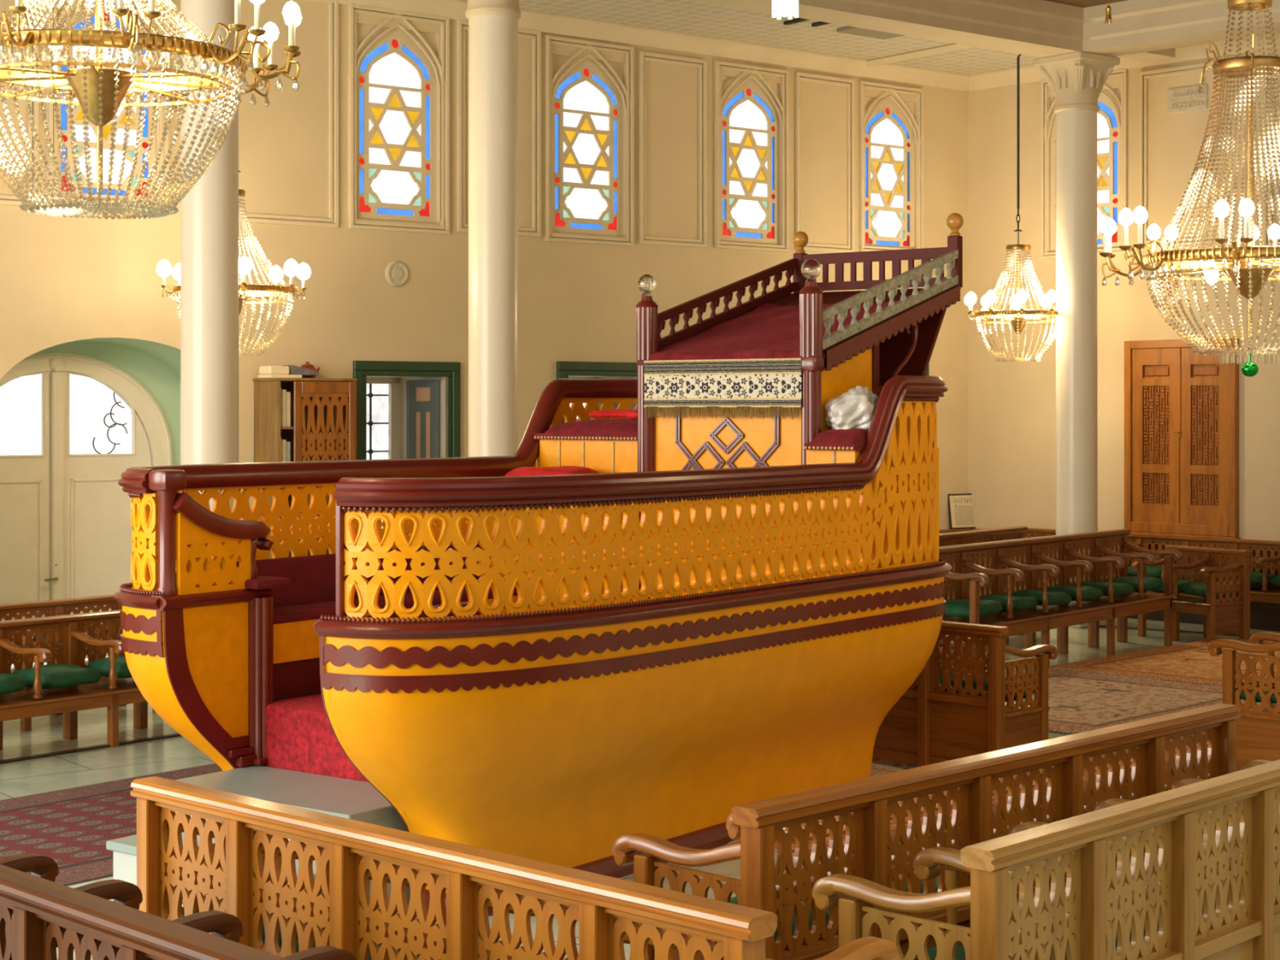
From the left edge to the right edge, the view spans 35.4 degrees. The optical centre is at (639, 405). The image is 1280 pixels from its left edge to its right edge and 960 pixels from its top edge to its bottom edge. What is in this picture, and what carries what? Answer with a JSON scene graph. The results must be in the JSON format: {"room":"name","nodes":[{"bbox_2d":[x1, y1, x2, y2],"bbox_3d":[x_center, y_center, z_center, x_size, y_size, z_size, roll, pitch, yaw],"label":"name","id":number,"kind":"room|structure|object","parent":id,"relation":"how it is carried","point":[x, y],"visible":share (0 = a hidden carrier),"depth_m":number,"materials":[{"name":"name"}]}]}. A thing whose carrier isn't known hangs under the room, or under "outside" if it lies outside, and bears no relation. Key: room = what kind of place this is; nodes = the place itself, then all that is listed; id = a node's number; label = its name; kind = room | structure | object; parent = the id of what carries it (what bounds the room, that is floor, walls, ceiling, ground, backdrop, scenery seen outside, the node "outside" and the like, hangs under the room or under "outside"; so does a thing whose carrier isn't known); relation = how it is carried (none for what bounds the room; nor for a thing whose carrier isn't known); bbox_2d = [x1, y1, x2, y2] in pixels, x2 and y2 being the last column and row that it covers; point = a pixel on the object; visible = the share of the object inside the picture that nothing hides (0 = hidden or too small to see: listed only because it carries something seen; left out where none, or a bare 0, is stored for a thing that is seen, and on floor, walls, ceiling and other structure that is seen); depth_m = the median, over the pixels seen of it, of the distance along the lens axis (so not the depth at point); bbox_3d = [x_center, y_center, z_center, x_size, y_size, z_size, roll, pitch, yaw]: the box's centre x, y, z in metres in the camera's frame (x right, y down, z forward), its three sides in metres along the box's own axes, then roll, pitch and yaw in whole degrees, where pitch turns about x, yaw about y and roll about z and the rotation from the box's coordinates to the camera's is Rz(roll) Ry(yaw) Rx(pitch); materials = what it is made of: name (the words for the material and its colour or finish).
{"room":"house of worship","nodes":[
{"label":"house of worship","id":0,"kind":"room"},
{"bbox_2d":[33,341,180,493],"bbox_3d":[-5.066,0.616,17.134,3.695,3.169,0.052,0,0,-38],"label":"archway","id":1,"kind":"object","parent":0,"point":[162,382],"depth_m":17.67,"materials":[{"name":"green paint"}]},
{"bbox_2d":[0,0,302,219],"bbox_3d":[-2.126,-1.341,7.900,1.565,1.171,1.526,0,0,-43],"label":"crystal chandelier","id":2,"kind":"object","parent":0,"point":[100,88],"visible":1,"depth_m":7.73,"materials":[{"name":"clear glass"}]},
{"bbox_2d":[0,0,968,529],"bbox_3d":[-2.349,-0.780,18.350,16.050,5.960,0.141,0,0,-38],"label":"wall","id":3,"kind":"structure","parent":0,"point":[68,279],"depth_m":18.63,"materials":[{"name":"beige paint"}]},
{"bbox_2d":[0,0,38,205],"bbox_3d":[-5.254,-2.537,15.997,0.934,1.851,0.056,0,0,-38],"label":"trim","id":4,"kind":"structure","parent":3,"relation":"attached to","point":[35,104],"depth_m":16.24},
{"bbox_2d":[0,352,172,664],"bbox_3d":[-5.003,0.874,17.176,2.105,2.652,0.232,0,0,-38],"label":"door","id":5,"kind":"structure","parent":3,"relation":"in","point":[66,529],"depth_m":17.21,"materials":[{"name":"white paint"}]},
{"bbox_2d":[46,0,168,211],"bbox_3d":[-4.420,-2.582,16.665,1.052,1.903,0.097,0,0,-38],"label":"window","id":6,"kind":"structure","parent":3,"relation":"in","point":[77,112],"depth_m":16.71,"materials":[{"name":"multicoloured glass"}]},
{"bbox_2d":[74,337,180,375],"bbox_3d":[-4.575,0.799,16.990,2.196,2.802,0.720,0,0,-38],"label":"trim","id":7,"kind":"structure","parent":3,"relation":"attached to","point":[169,355],"depth_m":17.31,"materials":[{"name":"green paint"}]},
{"bbox_2d":[239,0,338,227],"bbox_3d":[-3.261,-2.631,17.544,1.400,2.080,0.056,0,0,-38],"label":"trim","id":8,"kind":"structure","parent":3,"relation":"attached to","point":[333,7],"depth_m":17.93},
{"bbox_2d":[384,260,408,287],"bbox_3d":[-2.217,-1.206,18.345,0.250,0.250,0.030,0,0,-38],"label":"rosette","id":9,"kind":"object","parent":3,"relation":"attached to","point":[396,273],"visible":1,"depth_m":18.33,"materials":[{"name":"beige paint"}]},
{"bbox_2d":[347,3,449,234],"bbox_3d":[-2.214,-2.604,18.377,1.053,2.020,0.097,0,0,-38],"label":"window","id":10,"kind":"structure","parent":3,"relation":"in","point":[367,44],"depth_m":18.42,"materials":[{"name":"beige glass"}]},
{"bbox_2d":[352,360,460,551],"bbox_3d":[-2.415,0.772,18.780,1.130,2.357,0.971,0,0,-38],"label":"door","id":11,"kind":"structure","parent":3,"relation":"in","point":[415,388],"depth_m":18.76,"materials":[{"name":"green paint"}]},
{"bbox_2d":[406,379,439,534],"bbox_3d":[-2.058,0.799,18.850,0.415,2.082,0.096,0,0,35],"label":"shutter","id":12,"kind":"object","parent":11,"relation":"attached to","point":[423,396],"depth_m":18.81,"materials":[{"name":"blue wood"}]},
{"bbox_2d":[457,19,541,236],"bbox_3d":[-1.336,-2.615,19.037,0.938,1.979,0.056,0,0,-38],"label":"trim","id":13,"kind":"structure","parent":3,"relation":"attached to","point":[536,40],"depth_m":19.25,"materials":[{"name":"beige paint"}]},
{"bbox_2d":[545,35,634,246],"bbox_3d":[-0.505,-2.581,19.703,1.056,1.983,0.097,0,0,-38],"label":"window","id":14,"kind":"structure","parent":3,"relation":"in","point":[562,73],"depth_m":19.74,"materials":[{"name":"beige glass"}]},
{"bbox_2d":[556,361,637,422],"bbox_3d":[-0.593,0.760,20.194,1.249,2.381,0.971,0,0,-38],"label":"door","id":15,"kind":"structure","parent":3,"relation":"in","point":[565,370],"depth_m":19.78,"materials":[{"name":"green paint"}]},
{"bbox_2d":[316,0,969,91],"bbox_3d":[-2.404,-3.680,18.136,15.700,0.160,0.130,0,0,-38],"label":"trim","id":16,"kind":"structure","parent":3,"relation":"attached to","point":[455,10],"depth_m":20.40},
{"bbox_2d":[639,50,706,248],"bbox_3d":[0.333,-2.582,20.332,0.856,1.924,0.056,0,0,-38],"label":"trim","id":17,"kind":"structure","parent":3,"relation":"attached to","point":[642,60],"depth_m":20.30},
{"bbox_2d":[715,60,788,252],"bbox_3d":[1.158,-2.592,20.993,0.996,1.932,0.097,0,0,-38],"label":"window","id":18,"kind":"structure","parent":3,"relation":"in","point":[730,92],"depth_m":21.05,"materials":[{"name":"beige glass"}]},
{"bbox_2d":[795,71,854,252],"bbox_3d":[1.990,-2.606,21.618,0.842,1.892,0.056,0,0,-38],"label":"trim","id":19,"kind":"structure","parent":3,"relation":"attached to","point":[798,80],"depth_m":21.64,"materials":[{"name":"beige paint"}]},
{"bbox_2d":[858,80,924,251],"bbox_3d":[2.768,-2.616,22.243,0.975,1.866,0.097,0,0,-38],"label":"window","id":20,"kind":"structure","parent":3,"relation":"in","point":[872,111],"depth_m":22.29,"materials":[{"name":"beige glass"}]},
{"bbox_2d":[938,528,970,596],"bbox_3d":[2.914,1.800,22.276,2.181,0.800,0.110,0,0,-38],"label":"trim","id":21,"kind":"structure","parent":3,"relation":"attached to","point":[944,531],"depth_m":22.72,"materials":[{"name":"brown wood"}]},
{"bbox_2d":[947,493,975,528],"bbox_3d":[3.747,1.202,22.919,0.560,0.399,0.079,0,0,-31],"label":"framed notice","id":22,"kind":"object","parent":21,"relation":"on","point":[960,507],"visible":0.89,"depth_m":22.85,"materials":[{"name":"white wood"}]},
{"bbox_2d":[0,617,1279,959],"bbox_3d":[0.000,2.300,15.500,32.000,0.200,33.000,0,0,0],"label":"floor","id":23,"kind":"structure","parent":0,"point":[68,771],"depth_m":12.90,"materials":[{"name":"stone"}]},
{"bbox_2d":[0,609,147,750],"bbox_3d":[-3.914,1.792,12.666,0.643,0.816,3.420,0,0,40],"label":"wooden bench","id":24,"kind":"object","parent":23,"relation":"on","point":[72,640],"visible":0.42,"depth_m":12.97,"materials":[{"name":"brown wood"}]},
{"bbox_2d":[0,673,28,694],"bbox_3d":[-4.101,1.735,12.462,0.420,0.134,0.475,0,0,40],"label":"seat cushion","id":25,"kind":"object","parent":24,"relation":"on","point":[10,683],"visible":1,"depth_m":12.43,"materials":[{"name":"green fabric"}]},
{"bbox_2d":[12,663,102,688],"bbox_3d":[-3.751,1.732,12.885,0.420,0.132,0.476,0,0,39],"label":"seat cushion","id":26,"kind":"object","parent":24,"relation":"on","point":[52,676],"visible":0.84,"depth_m":12.75,"materials":[{"name":"green fabric"}]},
{"bbox_2d":[85,656,132,678],"bbox_3d":[-3.391,1.735,13.319,0.420,0.132,0.474,0,0,39],"label":"seat cushion","id":27,"kind":"object","parent":24,"relation":"on","point":[103,665],"visible":0.31,"depth_m":13.12,"materials":[{"name":"green fabric"}]},
{"bbox_2d":[0,594,155,731],"bbox_3d":[-4.668,1.792,13.291,0.643,0.816,3.420,0,0,40],"label":"wooden bench","id":28,"kind":"object","parent":23,"relation":"on","point":[63,606],"visible":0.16,"depth_m":14.24,"materials":[{"name":"brown wood"}]},
{"bbox_2d":[0,733,182,764],"bbox_3d":[-4.234,2.194,11.996,0.060,0.012,5.700,0,0,40],"label":"trim","id":29,"kind":"structure","parent":23,"relation":"on","point":[171,735],"depth_m":12.80,"materials":[{"name":"black tile"}]},
{"bbox_2d":[0,763,222,885],"bbox_3d":[-3.043,2.195,10.238,1.967,0.006,4.097,0,0,40],"label":"rug","id":30,"kind":"object","parent":23,"relation":"on","point":[72,827],"visible":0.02,"depth_m":10.52,"materials":[{"name":"red carpet"}]},
{"bbox_2d":[0,853,355,959],"bbox_3d":[-0.948,1.690,4.798,3.060,1.020,0.643,0,0,45],"label":"wooden bench","id":31,"kind":"object","parent":23,"relation":"on","point":[39,915],"visible":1,"depth_m":4.86,"materials":[{"name":"brown wood"}]},
{"bbox_2d":[180,0,239,557],"bbox_3d":[-3.043,-0.647,14.200,0.462,5.694,0.462,0,0,0],"label":"column","id":32,"kind":"structure","parent":23,"relation":"on","point":[209,212],"depth_m":14.03,"materials":[{"name":"paint"}]},
{"bbox_2d":[106,832,323,906],"bbox_3d":[-1.816,2.080,8.814,1.225,0.240,0.335,0,0,36],"label":"marble step","id":33,"kind":"structure","parent":23,"relation":"on","point":[124,849],"depth_m":8.99,"materials":[{"name":"white stone"}]},
{"bbox_2d":[175,764,410,908],"bbox_3d":[-1.555,1.972,9.158,1.235,0.455,0.600,0,0,37],"label":"marble step","id":34,"kind":"structure","parent":23,"relation":"on","point":[356,800],"depth_m":9.09,"materials":[{"name":"grey stone"}]},
{"bbox_2d":[252,377,357,559],"bbox_3d":[-2.920,0.981,17.524,0.790,2.439,0.455,0,0,-38],"label":"tall cabinet","id":35,"kind":"object","parent":23,"relation":"on","point":[323,427],"visible":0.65,"depth_m":17.37,"materials":[{"name":"brown wood"}]},
{"bbox_2d":[257,374,302,377],"bbox_3d":[-3.113,-0.253,17.364,0.300,0.028,0.240,0,0,-38],"label":"flat box","id":36,"kind":"object","parent":35,"relation":"on","point":[259,375],"visible":0.86,"depth_m":17.27,"materials":[{"name":"beige paper"}]},
{"bbox_2d":[259,365,289,374],"bbox_3d":[-3.157,-0.305,17.331,0.200,0.075,0.190,0,0,-41],"label":"bundle","id":37,"kind":"object","parent":36,"relation":"on","point":[264,370],"visible":0.98,"depth_m":17.26,"materials":[{"name":"beige paper"}]},
{"bbox_2d":[283,364,319,375],"bbox_3d":[-2.950,-0.310,17.472,0.260,0.085,0.170,0,0,-38],"label":"box","id":38,"kind":"object","parent":36,"relation":"on","point":[294,370],"visible":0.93,"depth_m":17.38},
{"bbox_2d":[281,389,286,426],"bbox_3d":[-3.133,0.021,17.349,0.035,0.320,0.260,0,0,-38],"label":"book","id":39,"kind":"object","parent":35,"relation":"in","point":[283,391],"visible":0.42,"depth_m":17.25,"materials":[{"name":"beige paper"}]},
{"bbox_2d":[281,439,286,462],"bbox_3d":[-3.133,0.446,17.349,0.035,0.310,0.260,0,0,-38],"label":"book","id":40,"kind":"object","parent":35,"relation":"in","point":[283,441],"visible":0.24,"depth_m":17.25,"materials":[{"name":"beige paper"}]},
{"bbox_2d":[285,391,290,426],"bbox_3d":[-3.100,0.031,17.375,0.035,0.300,0.260,0,0,-38],"label":"book","id":41,"kind":"object","parent":35,"relation":"in","point":[288,393],"visible":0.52,"depth_m":17.27,"materials":[{"name":"beige paper"}]},
{"bbox_2d":[286,441,290,462],"bbox_3d":[-3.100,0.456,17.375,0.035,0.290,0.260,0,0,-38],"label":"book","id":42,"kind":"object","parent":35,"relation":"in","point":[288,443],"visible":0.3,"depth_m":17.27,"materials":[{"name":"paper"}]},
{"bbox_2d":[301,361,319,377],"bbox_3d":[-2.918,-0.314,17.661,0.168,0.150,0.174,0,0,8],"label":"clay pot","id":43,"kind":"object","parent":35,"relation":"on","point":[307,366],"visible":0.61,"depth_m":17.61,"materials":[{"name":"red ceramic"}]},
{"bbox_2d":[280,426,344,429],"bbox_3d":[-2.932,0.191,17.540,0.716,0.020,0.375,0,0,-38],"label":"shelf","id":44,"kind":"object","parent":35,"relation":"attached to","point":[291,427],"depth_m":17.26,"materials":[{"name":"brown wood"}]},
{"bbox_2d":[465,0,521,457],"bbox_3d":[-1.150,-0.647,15.750,0.449,5.694,0.449,0,0,0],"label":"column","id":45,"kind":"structure","parent":23,"relation":"on","point":[493,24],"depth_m":15.58,"materials":[{"name":"paint"}]},
{"bbox_2d":[130,776,899,959],"bbox_3d":[-0.461,1.690,5.704,2.530,1.020,0.643,0,0,43],"label":"wooden bench","id":46,"kind":"object","parent":23,"relation":"on","point":[245,875],"visible":0.92,"depth_m":5.53,"materials":[{"name":"brown wood"}]},
{"bbox_2d":[182,907,324,946],"bbox_3d":[-1.198,1.644,6.368,0.440,0.126,0.420,0,0,44],"label":"seat cushion","id":47,"kind":"object","parent":46,"relation":"on","point":[197,910],"visible":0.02,"depth_m":6.16,"materials":[{"name":"green fabric"}]},
{"bbox_2d":[279,936,419,959],"bbox_3d":[-0.829,1.645,6.026,0.439,0.132,0.420,0,0,44],"label":"seat cushion","id":48,"kind":"object","parent":46,"relation":"on","point":[296,940],"visible":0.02,"depth_m":5.95,"materials":[{"name":"green fabric"}]},
{"bbox_2d":[112,213,963,915],"bbox_3d":[-0.217,0.517,10.636,2.636,3.365,5.091,0,0,39],"label":"platform","id":49,"kind":"object","parent":23,"relation":"on","point":[700,624],"visible":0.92,"depth_m":9.59,"materials":[{"name":"yellow paint"}]},
{"bbox_2d":[504,466,599,476],"bbox_3d":[-0.507,0.422,11.554,0.520,0.146,0.433,0,0,25],"label":"cushion","id":50,"kind":"object","parent":49,"relation":"on","point":[557,470],"visible":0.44,"depth_m":11.42,"materials":[{"name":"fabric"}]},
{"bbox_2d":[586,408,637,418],"bbox_3d":[-0.086,0.049,11.955,0.420,0.056,0.273,0,0,31],"label":"cushion","id":51,"kind":"object","parent":49,"relation":"on","point":[611,413],"visible":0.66,"depth_m":11.87,"materials":[{"name":"red fabric"}]},
{"bbox_2d":[644,300,899,419],"bbox_3d":[0.819,-0.280,11.565,1.066,0.706,1.257,0,0,37],"label":"desk cover","id":52,"kind":"object","parent":49,"relation":"on","point":[749,360],"visible":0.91,"depth_m":11.19,"materials":[{"name":"fabric"}]},
{"bbox_2d":[823,385,878,429],"bbox_3d":[1.148,0.011,10.843,0.304,0.242,0.347,0,0,19],"label":"plastic bag","id":53,"kind":"object","parent":49,"relation":"on","point":[855,408],"visible":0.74,"depth_m":10.72,"materials":[{"name":"white plastic"}]},
{"bbox_2d":[728,757,1107,857],"bbox_3d":[1.340,2.195,11.554,1.750,0.006,3.360,0,0,45],"label":"rug","id":54,"kind":"object","parent":23,"relation":"on","point":[879,766],"visible":0.06,"depth_m":11.71,"materials":[{"name":"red carpet"}]},
{"bbox_2d":[612,703,1240,959],"bbox_3d":[1.126,1.690,7.104,0.643,1.020,2.874,0,0,45],"label":"wooden bench","id":55,"kind":"object","parent":23,"relation":"on","point":[1138,757],"visible":0.61,"depth_m":6.46,"materials":[{"name":"red wood"}]},
{"bbox_2d":[730,896,837,951],"bbox_3d":[0.352,1.645,6.300,0.474,0.133,0.420,0,0,-45],"label":"seat cushion","id":56,"kind":"object","parent":55,"relation":"on","point":[734,900],"visible":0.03,"depth_m":6.24,"materials":[{"name":"green fabric"}]},
{"bbox_2d":[872,620,1057,767],"bbox_3d":[1.718,1.741,12.389,0.643,0.918,1.660,0,0,-44],"label":"wooden bench","id":57,"kind":"object","parent":23,"relation":"on","point":[926,726],"visible":0.36,"depth_m":11.86,"materials":[{"name":"brown wood"}]},
{"bbox_2d":[940,674,1034,702],"bbox_3d":[2.075,1.689,12.004,0.420,0.134,0.475,0,0,-45],"label":"seat cushion","id":58,"kind":"object","parent":57,"relation":"on","point":[963,683],"visible":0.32,"depth_m":11.89,"materials":[{"name":"green fabric"}]},
{"bbox_2d":[938,525,1048,660],"bbox_3d":[3.153,1.680,18.306,0.643,1.040,2.260,0,0,41],"label":"wooden bench","id":59,"kind":"object","parent":23,"relation":"on","point":[964,537],"visible":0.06,"depth_m":18.67,"materials":[{"name":"brown wood"}]},
{"bbox_2d":[812,759,1279,959],"bbox_3d":[1.801,1.690,6.681,0.643,1.020,3.180,0,0,44],"label":"wooden bench","id":60,"kind":"object","parent":23,"relation":"on","point":[1193,866],"visible":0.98,"depth_m":5.91,"materials":[{"name":"brown wood"}]},
{"bbox_2d":[902,945,1009,959],"bbox_3d":[0.914,1.644,5.729,0.420,0.126,0.467,0,0,45],"label":"seat cushion","id":61,"kind":"object","parent":60,"relation":"on","point":[960,954],"visible":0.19,"depth_m":5.82,"materials":[{"name":"green fabric"}]},
{"bbox_2d":[938,528,1182,672],"bbox_3d":[3.591,1.675,17.245,0.643,1.051,3.510,0,0,41],"label":"wooden bench","id":62,"kind":"object","parent":23,"relation":"on","point":[1094,560],"visible":0.86,"depth_m":17.37,"materials":[{"name":"brown wood"}]},
{"bbox_2d":[943,599,1002,617],"bbox_3d":[2.644,1.631,16.163,0.420,0.134,0.475,0,0,40],"label":"seat cushion","id":63,"kind":"object","parent":62,"relation":"on","point":[960,608],"visible":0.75,"depth_m":16.03,"materials":[{"name":"green fabric"}]},
{"bbox_2d":[979,594,1038,612],"bbox_3d":[3.014,1.628,16.594,0.420,0.132,0.476,0,0,40],"label":"seat cushion","id":64,"kind":"object","parent":62,"relation":"on","point":[1020,603],"visible":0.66,"depth_m":16.44,"materials":[{"name":"green fabric"}]},
{"bbox_2d":[1011,589,1071,605],"bbox_3d":[3.391,1.631,17.033,0.420,0.132,0.474,0,0,41],"label":"seat cushion","id":65,"kind":"object","parent":62,"relation":"on","point":[1054,597],"visible":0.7,"depth_m":16.89,"materials":[{"name":"green fabric"}]},
{"bbox_2d":[1047,585,1103,600],"bbox_3d":[3.766,1.631,17.471,0.420,0.126,0.475,0,0,40],"label":"seat cushion","id":66,"kind":"object","parent":62,"relation":"on","point":[1088,593],"visible":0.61,"depth_m":17.33,"materials":[{"name":"green fabric"}]},
{"bbox_2d":[1075,580,1134,596],"bbox_3d":[4.135,1.632,17.902,0.420,0.133,0.474,0,0,41],"label":"seat cushion","id":67,"kind":"object","parent":62,"relation":"on","point":[1119,589],"visible":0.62,"depth_m":17.75,"materials":[{"name":"green fabric"}]},
{"bbox_2d":[1107,576,1164,592],"bbox_3d":[4.512,1.631,18.341,0.420,0.134,0.474,0,0,40],"label":"seat cushion","id":68,"kind":"object","parent":62,"relation":"on","point":[1150,584],"visible":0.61,"depth_m":18.23,"materials":[{"name":"green fabric"}]},
{"bbox_2d":[1033,50,1119,628],"bbox_3d":[4.389,-0.647,20.181,0.615,5.694,0.615,0,0,-38],"label":"column","id":69,"kind":"structure","parent":23,"relation":"on","point":[1076,80],"depth_m":20.00,"materials":[{"name":"paint"}]},
{"bbox_2d":[1004,667,1257,733],"bbox_3d":[3.250,2.188,14.988,2.300,0.006,2.780,0,0,45],"label":"rug","id":70,"kind":"object","parent":23,"relation":"on","point":[1079,701],"visible":0.37,"depth_m":14.95,"materials":[{"name":"beige carpet"}]},
{"bbox_2d":[1007,526,1279,631],"bbox_3d":[5.286,1.777,20.807,0.643,0.847,3.980,0,0,-44],"label":"wooden bench","id":71,"kind":"object","parent":23,"relation":"on","point":[1264,602],"visible":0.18,"depth_m":20.25,"materials":[{"name":"brown wood"}]},
{"bbox_2d":[1127,565,1162,578],"bbox_3d":[5.300,1.718,20.812,0.420,0.132,0.476,0,0,-43],"label":"seat cushion","id":72,"kind":"object","parent":71,"relation":"on","point":[1151,571],"visible":0.3,"depth_m":20.64,"materials":[{"name":"green fabric"}]},
{"bbox_2d":[1222,571,1276,586],"bbox_3d":[6.075,1.721,20.007,0.420,0.126,0.475,0,0,-44],"label":"seat cushion","id":73,"kind":"object","parent":71,"relation":"on","point":[1255,578],"visible":0.42,"depth_m":19.81,"materials":[{"name":"green fabric"}]},
{"bbox_2d":[1049,636,1279,685],"bbox_3d":[5.280,2.180,17.044,2.300,0.006,3.060,0,0,45],"label":"rug","id":74,"kind":"object","parent":23,"relation":"on","point":[1191,662],"visible":0.73,"depth_m":16.87,"materials":[{"name":"beige carpet"}]},
{"bbox_2d":[1099,625,1251,636],"bbox_3d":[5.505,2.193,19.346,3.976,0.014,0.060,0,0,34],"label":"trim","id":75,"kind":"structure","parent":23,"relation":"on","point":[1102,626],"depth_m":19.59,"materials":[{"name":"brown wood"}]},
{"bbox_2d":[1131,545,1252,642],"bbox_3d":[5.182,1.775,18.927,0.643,0.850,0.936,0,0,-35],"label":"wooden bench","id":76,"kind":"object","parent":23,"relation":"on","point":[1221,616],"visible":0.82,"depth_m":18.71,"materials":[{"name":"brown wood"}]},
{"bbox_2d":[1151,578,1194,593],"bbox_3d":[5.067,1.717,19.118,0.420,0.132,0.383,0,0,-36],"label":"seat cushion","id":77,"kind":"object","parent":76,"relation":"on","point":[1180,583],"visible":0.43,"depth_m":18.99,"materials":[{"name":"green fabric"}]},
{"bbox_2d":[1181,582,1238,598],"bbox_3d":[5.322,1.720,18.748,0.420,0.132,0.382,0,0,-35],"label":"seat cushion","id":78,"kind":"object","parent":76,"relation":"on","point":[1197,588],"visible":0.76,"depth_m":18.67,"materials":[{"name":"green fabric"}]},
{"bbox_2d":[1207,631,1279,771],"bbox_3d":[4.246,1.690,12.124,0.643,1.020,2.180,0,0,45],"label":"wooden bench","id":79,"kind":"object","parent":23,"relation":"on","point":[1258,727],"visible":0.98,"depth_m":11.42,"materials":[{"name":"red wood"}]},
{"bbox_2d":[1235,680,1276,703],"bbox_3d":[3.695,1.644,11.545,0.420,0.134,0.474,0,0,44],"label":"seat cushion","id":80,"kind":"object","parent":79,"relation":"on","point":[1258,698],"visible":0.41,"depth_m":11.43,"materials":[{"name":"green fabric"}]},
{"bbox_2d":[459,0,1042,75],"bbox_3d":[-1.317,-3.810,14.804,19.452,0.100,6.929,0,0,-38],"label":"ceiling","id":81,"kind":"structure","parent":0,"point":[685,16],"depth_m":20.08,"materials":[{"name":"white paint"}]},
{"bbox_2d":[155,169,311,355],"bbox_3d":[-3.151,-2.103,15.600,1.118,3.422,1.118,0,0,0],"label":"crystal chandelier","id":82,"kind":"object","parent":81,"relation":"hanging from","point":[252,291],"visible":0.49,"depth_m":15.49,"materials":[{"name":"clear glass"}]},
{"bbox_2d":[783,17,905,39],"bbox_3d":[2.148,-3.743,19.782,1.340,0.035,0.700,0,0,-38],"label":"ceiling hatch","id":83,"kind":"object","parent":81,"relation":"attached to","point":[848,29],"visible":0.44,"depth_m":19.98,"materials":[{"name":"metal"}]},
{"bbox_2d":[866,43,972,66],"bbox_3d":[2.884,-3.745,21.368,0.100,0.100,3.200,0,0,-38],"label":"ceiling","id":84,"kind":"structure","parent":81,"relation":"attached to","point":[953,46],"depth_m":21.27,"materials":[{"name":"beige paint"}]},
{"bbox_2d":[964,53,1057,362],"bbox_3d":[3.843,-2.105,20.400,1.074,3.318,1.124,0,0,43],"label":"crystal chandelier","id":85,"kind":"object","parent":81,"relation":"hanging from","point":[1018,318],"visible":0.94,"depth_m":20.30,"materials":[{"name":"clear glass"}]},
{"bbox_2d":[1045,0,1127,7],"bbox_3d":[1.684,-3.964,10.380,18.769,0.100,12.090,0,0,-38],"label":"ceiling","id":86,"kind":"structure","parent":0,"point":[1082,3],"depth_m":19.47,"materials":[{"name":"beige paint"}]},
{"bbox_2d":[772,0,798,19],"bbox_3d":[0.651,-2.828,9.000,0.132,2.172,0.132,0,0,0],"label":"lantern","id":87,"kind":"object","parent":86,"relation":"hanging from","point":[780,7],"visible":1,"depth_m":8.97,"materials":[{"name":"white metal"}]},
{"bbox_2d":[692,0,1279,62],"bbox_3d":[-0.557,-3.704,13.158,18.851,0.420,6.276,0,0,-35],"label":"ceiling beam","id":88,"kind":"structure","parent":86,"relation":"attached to","point":[1144,30],"depth_m":19.04,"materials":[{"name":"beige paint"}]},
{"bbox_2d":[1104,0,1112,24],"bbox_3d":[4.341,-3.727,18.600,0.073,0.375,0.064,0,0,0],"label":"tassel","id":89,"kind":"object","parent":86,"relation":"hanging from","point":[1108,17],"visible":1,"depth_m":18.58,"materials":[{"name":"gold metal"}]},
{"bbox_2d":[1097,0,1279,377],"bbox_3d":[3.038,-2.029,10.000,1.414,3.770,1.414,0,0,0],"label":"crystal chandelier","id":90,"kind":"object","parent":86,"relation":"hanging from","point":[1250,276],"visible":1,"depth_m":9.90,"materials":[{"name":"clear glass"}]},
{"bbox_2d":[968,48,1279,541],"bbox_3d":[5.628,-0.780,21.157,0.141,5.960,5.950,0,0,-44],"label":"wall","id":91,"kind":"structure","parent":0,"point":[1012,406],"depth_m":21.74,"materials":[{"name":"beige paint"}]},
{"bbox_2d":[1040,68,1128,259],"bbox_3d":[4.849,-2.616,21.878,0.097,1.984,1.090,0,0,-44],"label":"window","id":92,"kind":"structure","parent":91,"relation":"in","point":[1113,104],"depth_m":21.72,"materials":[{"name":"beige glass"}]},
{"bbox_2d":[968,32,1279,91],"bbox_3d":[5.652,-3.680,20.937,0.130,0.160,5.600,0,0,-44],"label":"trim","id":93,"kind":"structure","parent":91,"relation":"attached to","point":[1028,74],"depth_m":21.31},
{"bbox_2d":[968,528,1279,594],"bbox_3d":[5.667,1.800,20.951,0.092,0.800,5.600,0,0,-44],"label":"trim","id":94,"kind":"structure","parent":91,"relation":"attached to","point":[1270,586],"depth_m":20.33,"materials":[{"name":"brown wood"}]},
{"bbox_2d":[1124,337,1240,538],"bbox_3d":[5.646,0.356,20.988,0.128,2.093,1.358,0,0,-44],"label":"door","id":95,"kind":"structure","parent":91,"relation":"in","point":[1181,406],"depth_m":20.97,"materials":[{"name":"brown wood"}]},
{"bbox_2d":[1167,84,1208,114],"bbox_3d":[5.717,-3.201,20.956,0.050,0.269,0.471,0,0,-44],"label":"wall plaque","id":96,"kind":"object","parent":91,"relation":"attached to","point":[1184,99],"visible":0.98,"depth_m":20.94,"materials":[{"name":"grey paint"}]},
{"bbox_2d":[1139,61,1247,248],"bbox_3d":[5.771,-2.611,20.896,0.056,1.880,1.288,0,0,-44],"label":"trim","id":97,"kind":"structure","parent":91,"relation":"attached to","point":[1143,82],"depth_m":21.30,"materials":[{"name":"beige paint"}]},
{"bbox_2d":[1262,76,1279,259],"bbox_3d":[6.657,-2.463,19.998,0.097,2.070,0.933,0,0,-44],"label":"window","id":98,"kind":"structure","parent":91,"relation":"in","point":[1265,241],"depth_m":20.28,"materials":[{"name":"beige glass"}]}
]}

